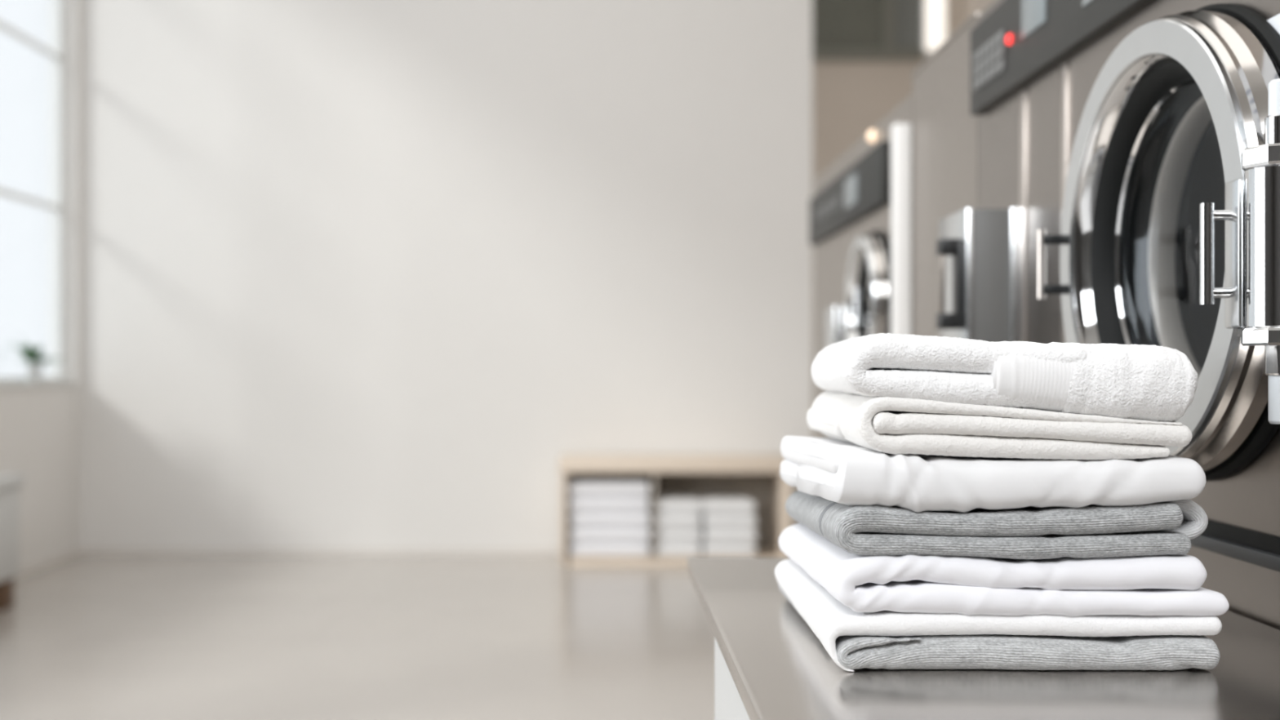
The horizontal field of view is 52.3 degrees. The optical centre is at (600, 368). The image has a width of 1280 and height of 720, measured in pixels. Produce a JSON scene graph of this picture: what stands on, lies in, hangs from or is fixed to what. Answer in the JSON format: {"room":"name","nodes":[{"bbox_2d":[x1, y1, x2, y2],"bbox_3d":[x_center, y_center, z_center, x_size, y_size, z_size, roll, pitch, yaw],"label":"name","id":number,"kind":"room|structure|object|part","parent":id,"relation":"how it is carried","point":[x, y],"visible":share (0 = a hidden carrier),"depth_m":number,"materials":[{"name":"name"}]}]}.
{"room":"laundry","nodes":[
{"label":"laundry","id":0,"kind":"room"},
{"bbox_2d":[0,0,79,567],"bbox_3d":[-3.430,-1.400,4.500,0.140,5.200,7.800,0,0,0],"label":"wall","id":1,"kind":"structure","parent":0,"point":[40,424],"depth_m":8.07,"materials":[{"name":"white paint"}]},
{"bbox_2d":[0,0,79,386],"bbox_3d":[-3.413,-1.775,5.665,0.145,3.750,5.330,0,0,0],"label":"window","id":2,"kind":"structure","parent":1,"relation":"in","point":[58,55],"depth_m":8.29,"materials":[{"name":"paint"}]},
{"bbox_2d":[8,335,66,382],"bbox_3d":[-3.349,-0.056,7.740,0.310,0.283,0.361,0,0,-30],"label":"potted plant","id":3,"kind":"object","parent":2,"relation":"on","point":[31,355],"visible":1,"depth_m":7.68,"materials":[{"name":"green plant"}]},
{"bbox_3d":[-3.365,0.030,7.720,0.090,0.110,0.090,0,0,0],"label":"pot","id":4,"kind":"part","parent":3,"relation":"part of","materials":[{"name":"white ceramic"}]},
{"bbox_3d":[-3.385,0.092,5.665,0.090,0.015,5.330,0,0,0],"label":"sill","id":5,"kind":"part","parent":2,"relation":"part of","materials":[{"name":"paint"}]},
{"bbox_2d":[13,546,81,578],"bbox_3d":[-3.354,1.175,3.194,0.012,0.050,10.388,0,0,0],"label":"baseboard","id":6,"kind":"structure","parent":1,"relation":"attached to","point":[51,561],"depth_m":7.90,"materials":[{"name":"paint"}]},
{"bbox_2d":[0,555,714,719],"bbox_3d":[-0.255,1.250,4.100,6.610,0.100,12.600,0,0,0],"label":"floor","id":7,"kind":"structure","parent":0,"point":[82,637],"depth_m":5.73,"materials":[{"name":"concrete"}]},
{"bbox_2d":[0,473,24,611],"bbox_3d":[-3.140,0.868,5.960,0.410,0.665,1.360,0,0,0],"label":"base cabinet","id":8,"kind":"object","parent":7,"relation":"on","point":[10,483],"visible":1,"depth_m":6.50,"materials":[{"name":"white paint"}]},
{"bbox_2d":[558,453,791,566],"bbox_3d":[0.455,0.874,8.135,1.423,0.652,0.480,0,0,0],"label":"wooden shelf","id":9,"kind":"object","parent":7,"relation":"on","point":[757,477],"visible":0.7,"depth_m":8.01,"materials":[{"name":"brown wood"}]},
{"bbox_3d":[-0.229,0.917,8.137,0.035,0.567,0.475,0,0,0],"label":"panel","id":10,"kind":"part","parent":9,"relation":"part of","materials":[{"name":"brown wood"}]},
{"bbox_2d":[569,540,649,556],"bbox_3d":[0.054,1.108,8.131,0.485,0.092,0.400,0,0,0],"label":"folded towel","id":11,"kind":"object","parent":9,"relation":"on","point":[576,548],"visible":0.83,"depth_m":7.94,"materials":[{"name":"white fabric"}]},
{"bbox_2d":[570,524,649,542],"bbox_3d":[0.058,1.016,8.130,0.485,0.092,0.400,0,0,0],"label":"folded towel","id":12,"kind":"object","parent":11,"relation":"on","point":[578,534],"visible":0.88,"depth_m":7.94,"materials":[{"name":"white fabric"}]},
{"bbox_2d":[570,510,649,527],"bbox_3d":[0.056,0.924,8.133,0.485,0.092,0.400,0,0,0],"label":"folded towel","id":13,"kind":"object","parent":12,"relation":"on","point":[626,519],"visible":0.85,"depth_m":7.94,"materials":[{"name":"white fabric"}]},
{"bbox_2d":[569,495,648,511],"bbox_3d":[0.051,0.832,8.135,0.485,0.092,0.400,0,0,0],"label":"folded towel","id":14,"kind":"object","parent":13,"relation":"on","point":[588,504],"visible":0.9,"depth_m":7.94,"materials":[{"name":"white fabric"}]},
{"bbox_2d":[569,477,648,497],"bbox_3d":[0.050,0.740,8.134,0.485,0.092,0.400,0,0,0],"label":"folded towel","id":15,"kind":"object","parent":14,"relation":"on","point":[579,486],"visible":1,"depth_m":7.94,"materials":[{"name":"white fabric"}]},
{"bbox_3d":[0.450,0.894,8.363,1.293,0.522,0.015,0,0,0],"label":"panel","id":16,"kind":"part","parent":9,"relation":"part of","materials":[{"name":"brown wood"}]},
{"bbox_2d":[656,540,701,556],"bbox_3d":[0.473,1.110,8.130,0.275,0.088,0.400,0,0,0],"label":"folded towel","id":17,"kind":"object","parent":9,"relation":"on","point":[663,548],"visible":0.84,"depth_m":7.94,"materials":[{"name":"white fabric"}]},
{"bbox_2d":[656,526,702,542],"bbox_3d":[0.478,1.022,8.139,0.275,0.088,0.400,0,0,0],"label":"folded towel","id":18,"kind":"object","parent":17,"relation":"on","point":[663,535],"visible":0.83,"depth_m":7.94,"materials":[{"name":"white fabric"}]},
{"bbox_2d":[656,511,701,528],"bbox_3d":[0.474,0.934,8.132,0.275,0.088,0.400,0,0,0],"label":"folded towel","id":19,"kind":"object","parent":18,"relation":"on","point":[663,520],"visible":0.83,"depth_m":7.94,"materials":[{"name":"white fabric"}]},
{"bbox_2d":[656,493,702,513],"bbox_3d":[0.480,0.846,8.140,0.275,0.088,0.400,0,0,0],"label":"folded towel","id":20,"kind":"object","parent":19,"relation":"on","point":[673,503],"visible":0.98,"depth_m":7.95,"materials":[{"name":"white fabric"}]},
{"bbox_2d":[698,537,755,556],"bbox_3d":[0.786,1.110,8.134,0.315,0.088,0.400,0,0,0],"label":"folded towel","id":21,"kind":"object","parent":9,"relation":"on","point":[708,548],"visible":0.77,"depth_m":7.94,"materials":[{"name":"white fabric"}]},
{"bbox_2d":[699,523,756,542],"bbox_3d":[0.791,1.022,8.130,0.315,0.088,0.400,0,0,0],"label":"folded towel","id":22,"kind":"object","parent":21,"relation":"on","point":[708,535],"visible":0.84,"depth_m":7.94,"materials":[{"name":"white fabric"}]},
{"bbox_2d":[699,511,755,528],"bbox_3d":[0.790,0.934,8.133,0.315,0.088,0.400,0,0,0],"label":"folded towel","id":23,"kind":"object","parent":22,"relation":"on","point":[708,520],"visible":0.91,"depth_m":7.94,"materials":[{"name":"white fabric"}]},
{"bbox_2d":[698,493,755,514],"bbox_3d":[0.781,0.846,8.130,0.315,0.088,0.400,0,0,0],"label":"folded towel","id":24,"kind":"object","parent":23,"relation":"on","point":[711,504],"visible":0.98,"depth_m":7.94,"materials":[{"name":"white fabric"}]},
{"bbox_3d":[1.127,0.917,8.137,0.060,0.567,0.475,0,0,0],"label":"panel","id":25,"kind":"part","parent":9,"relation":"part of","materials":[{"name":"brown wood"}]},
{"bbox_2d":[808,93,912,438],"bbox_3d":[1.141,0.250,4.067,0.897,1.900,1.526,0,0,0],"label":"washing machine","id":26,"kind":"object","parent":7,"relation":"on","point":[850,207],"visible":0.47,"depth_m":3.87,"materials":[{"name":"silver metal"}]},
{"bbox_2d":[824,305,845,391],"bbox_3d":[0.764,0.000,4.213,0.049,0.400,0.194,0,0,0],"label":"dispenser box","id":27,"kind":"object","parent":26,"relation":"attached to","point":[834,316],"visible":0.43,"depth_m":4.12,"materials":[{"name":"grey"}]},
{"bbox_3d":[0.747,0.000,4.215,0.014,0.400,0.190,0,0,0],"label":"door","id":28,"kind":"part","parent":27,"relation":"part of","materials":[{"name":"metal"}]},
{"bbox_3d":[0.770,0.001,4.212,0.037,0.398,0.176,0,0,0],"label":"casing","id":29,"kind":"part","parent":27,"relation":"part of","materials":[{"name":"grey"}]},
{"bbox_3d":[0.780,-0.540,4.180,0.024,0.170,1.240,0,0,0],"label":"control panel","id":30,"kind":"part","parent":26,"relation":"part of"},
{"bbox_3d":[0.741,-0.175,3.720,0.012,0.410,0.410,0,0,0],"label":"door","id":31,"kind":"part","parent":26,"relation":"part of","materials":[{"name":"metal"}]},
{"bbox_3d":[0.719,-0.134,3.560,0.037,0.012,0.016,0,0,0],"label":"latch arm","id":32,"kind":"part","parent":26,"relation":"part of","materials":[{"name":"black metal"}]},
{"bbox_3d":[0.719,-0.206,3.560,0.037,0.012,0.016,0,0,0],"label":"latch arm","id":33,"kind":"part","parent":26,"relation":"part of","materials":[{"name":"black metal"}]},
{"bbox_2d":[891,123,911,334],"bbox_3d":[0.767,0.287,3.325,0.044,1.825,0.040,0,0,0],"label":"filler panel","id":34,"kind":"object","parent":7,"relation":"on","point":[901,133],"visible":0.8,"depth_m":3.31,"materials":[{"name":"white metal"}]},
{"bbox_2d":[911,11,982,336],"bbox_3d":[1.188,0.224,3.014,0.804,1.952,0.571,0,0,0],"label":"washing machine","id":35,"kind":"object","parent":7,"relation":"on","point":[945,131],"visible":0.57,"depth_m":3.05,"materials":[{"name":"silver metal"}]},
{"bbox_2d":[687,557,1279,719],"bbox_3d":[0.460,0.750,1.210,0.645,0.900,1.720,0,0,0],"label":"countertop","id":36,"kind":"structure","parent":7,"relation":"on","point":[770,664],"depth_m":1.26,"materials":[{"name":"silver metal"}]},
{"bbox_2d":[777,583,1220,670],"bbox_3d":[0.424,0.283,1.501,0.384,0.033,0.441,0,0,0],"label":"folded towel","id":37,"kind":"object","parent":36,"relation":"on","point":[978,651],"visible":0.34,"depth_m":1.28,"materials":[{"name":"grey fabric"}]},
{"bbox_2d":[774,559,1222,671],"bbox_3d":[0.423,0.271,1.508,0.402,0.057,0.459,0,0,0],"label":"folded towel","id":38,"kind":"object","parent":37,"relation":"on","point":[828,619],"visible":0.41,"depth_m":1.29,"materials":[{"name":"white fabric"}]},
{"bbox_2d":[778,523,1229,617],"bbox_3d":[0.427,0.217,1.501,0.391,0.068,0.443,0,0,0],"label":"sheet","id":39,"kind":"object","parent":38,"relation":"on","point":[1153,584],"visible":0.7,"depth_m":1.29,"materials":[{"name":"white fabric"}]},
{"bbox_2d":[785,490,1208,559],"bbox_3d":[0.424,0.168,1.502,0.384,0.076,0.441,0,0,0],"label":"folded towel","id":40,"kind":"object","parent":39,"relation":"on","point":[1168,527],"visible":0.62,"depth_m":1.29,"materials":[{"name":"grey fabric"}]},
{"bbox_2d":[779,435,1205,512],"bbox_3d":[0.417,0.120,1.501,0.367,0.079,0.451,0,0,0],"label":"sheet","id":41,"kind":"object","parent":40,"relation":"on","point":[844,473],"visible":0.8,"depth_m":1.28,"materials":[{"name":"white fabric"}]},
{"bbox_2d":[806,391,1192,460],"bbox_3d":[0.432,0.064,1.508,0.353,0.073,0.468,0,0,0],"label":"folded towel","id":42,"kind":"object","parent":41,"relation":"on","point":[895,425],"visible":0.98,"depth_m":1.29,"materials":[{"name":"white fabric"}]},
{"bbox_2d":[811,333,1197,422],"bbox_3d":[0.423,0.013,1.502,0.364,0.099,0.456,0,0,0],"label":"folded towel","id":43,"kind":"object","parent":42,"relation":"on","point":[1143,382],"visible":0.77,"depth_m":1.29,"materials":[{"name":"white fabric"}]},
{"bbox_2d":[970,0,1279,630],"bbox_3d":[1.128,0.230,1.722,0.924,1.940,2.005,0,0,0],"label":"washing machine","id":44,"kind":"object","parent":7,"relation":"on","point":[1137,142],"visible":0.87,"depth_m":1.87,"materials":[{"name":"silver metal"}]},
{"bbox_2d":[935,207,1022,342],"bbox_3d":[0.714,-0.061,2.528,0.151,0.482,0.204,0,0,0],"label":"dispenser box","id":45,"kind":"object","parent":44,"relation":"attached to","point":[979,252],"visible":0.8,"depth_m":2.43,"materials":[{"name":"grey metal"}]},
{"bbox_3d":[0.655,-0.230,2.462,0.034,0.030,0.040,0,0,0],"label":"handle post","id":46,"kind":"part","parent":45,"relation":"part of","materials":[{"name":"black plastic"}]},
{"bbox_3d":[0.655,-0.090,2.462,0.034,0.030,0.040,0,0,0],"label":"handle post","id":47,"kind":"part","parent":45,"relation":"part of","materials":[{"name":"black plastic"}]},
{"bbox_3d":[0.689,-0.061,2.530,0.014,0.482,0.200,0,0,0],"label":"door","id":48,"kind":"part","parent":45,"relation":"part of","materials":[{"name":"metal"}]},
{"bbox_3d":[0.676,-0.160,2.463,0.013,0.170,0.043,0,0,0],"label":"handle","id":49,"kind":"part","parent":45,"relation":"part of","materials":[{"name":"black plastic"}]},
{"bbox_3d":[0.742,-0.060,2.527,0.095,0.480,0.186,0,0,0],"label":"casing","id":50,"kind":"part","parent":45,"relation":"part of","materials":[{"name":"grey metal"}]},
{"bbox_3d":[0.692,-0.121,1.985,0.040,0.014,0.016,0,0,0],"label":"latch arm","id":51,"kind":"part","parent":44,"relation":"part of","materials":[{"name":"black plastic"}]},
{"bbox_3d":[0.692,-0.197,1.985,0.040,0.014,0.016,0,0,0],"label":"latch arm","id":52,"kind":"part","parent":44,"relation":"part of","materials":[{"name":"black plastic"}]},
{"bbox_3d":[0.780,-0.616,1.855,0.024,0.178,1.710,0,0,0],"label":"control panel","id":53,"kind":"part","parent":44,"relation":"part of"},
{"bbox_3d":[0.714,-0.162,1.720,0.012,0.580,0.580,0,0,0],"label":"door","id":54,"kind":"part","parent":44,"relation":"part of","materials":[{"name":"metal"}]},
{"bbox_3d":[0.678,-0.129,1.456,0.015,0.113,0.015,0,0,0],"label":"handle","id":55,"kind":"part","parent":44,"relation":"part of","materials":[{"name":"silver metal"}]},
{"bbox_3d":[0.691,-0.085,1.456,0.025,0.012,0.012,0,0,0],"label":"handle post","id":56,"kind":"part","parent":44,"relation":"part of","materials":[{"name":"silver metal"}]},
{"bbox_3d":[0.691,-0.172,1.456,0.025,0.012,0.012,0,0,0],"label":"handle post","id":57,"kind":"part","parent":44,"relation":"part of","materials":[{"name":"silver metal"}]},
{"bbox_3d":[0.705,-0.128,1.449,0.006,0.165,0.034,0,0,0],"label":"handle plate","id":58,"kind":"part","parent":44,"relation":"part of","materials":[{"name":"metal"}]},
{"bbox_2d":[49,0,812,546],"bbox_3d":[-1.097,-1.400,8.480,4.925,5.200,0.160,0,0,0],"label":"wall","id":59,"kind":"structure","parent":0,"point":[353,273],"depth_m":8.40,"materials":[{"name":"white paint"}]},
{"bbox_2d":[81,546,569,555],"bbox_3d":[-0.998,1.175,8.394,4.725,0.050,0.012,0,0,0],"label":"baseboard","id":60,"kind":"structure","parent":59,"relation":"attached to","point":[85,550],"depth_m":8.39,"materials":[{"name":"paint"}]},
{"bbox_2d":[812,0,964,437],"bbox_3d":[2.208,-1.400,10.275,1.685,5.200,0.150,0,0,0],"label":"wall","id":61,"kind":"structure","parent":0,"point":[850,98],"depth_m":10.20,"materials":[{"name":"beige paint"}]},
{"bbox_2d":[812,0,922,60],"bbox_3d":[1.954,-3.209,10.170,1.108,1.582,0.060,0,0,0],"label":"window","id":62,"kind":"structure","parent":61,"relation":"in","point":[842,29],"depth_m":10.17,"materials":[{"name":"grey glass"}]},
{"bbox_3d":[1.801,-3.249,10.180,0.802,1.502,0.020,0,0,0],"label":"pane","id":63,"kind":"part","parent":62,"relation":"part of","materials":[{"name":"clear glass"}]},
{"bbox_3d":[2.397,-3.249,10.180,0.222,1.502,0.020,0,0,0],"label":"pane","id":64,"kind":"part","parent":62,"relation":"part of","materials":[{"name":"grey glass"}]},
{"bbox_2d":[921,0,946,54],"bbox_3d":[2.610,-3.180,10.159,0.192,1.440,0.079,0,0,0],"label":"lamp","id":65,"kind":"object","parent":61,"relation":"attached to","point":[934,12],"visible":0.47,"depth_m":10.12,"materials":[{"name":"white paint"}]},
{"bbox_2d":[964,0,994,21],"bbox_3d":[2.925,-1.400,4.100,0.150,5.200,12.200,0,0,0],"label":"wall","id":66,"kind":"structure","parent":0,"point":[971,6],"depth_m":9.94,"materials":[{"name":"beige paint"}]}
]}

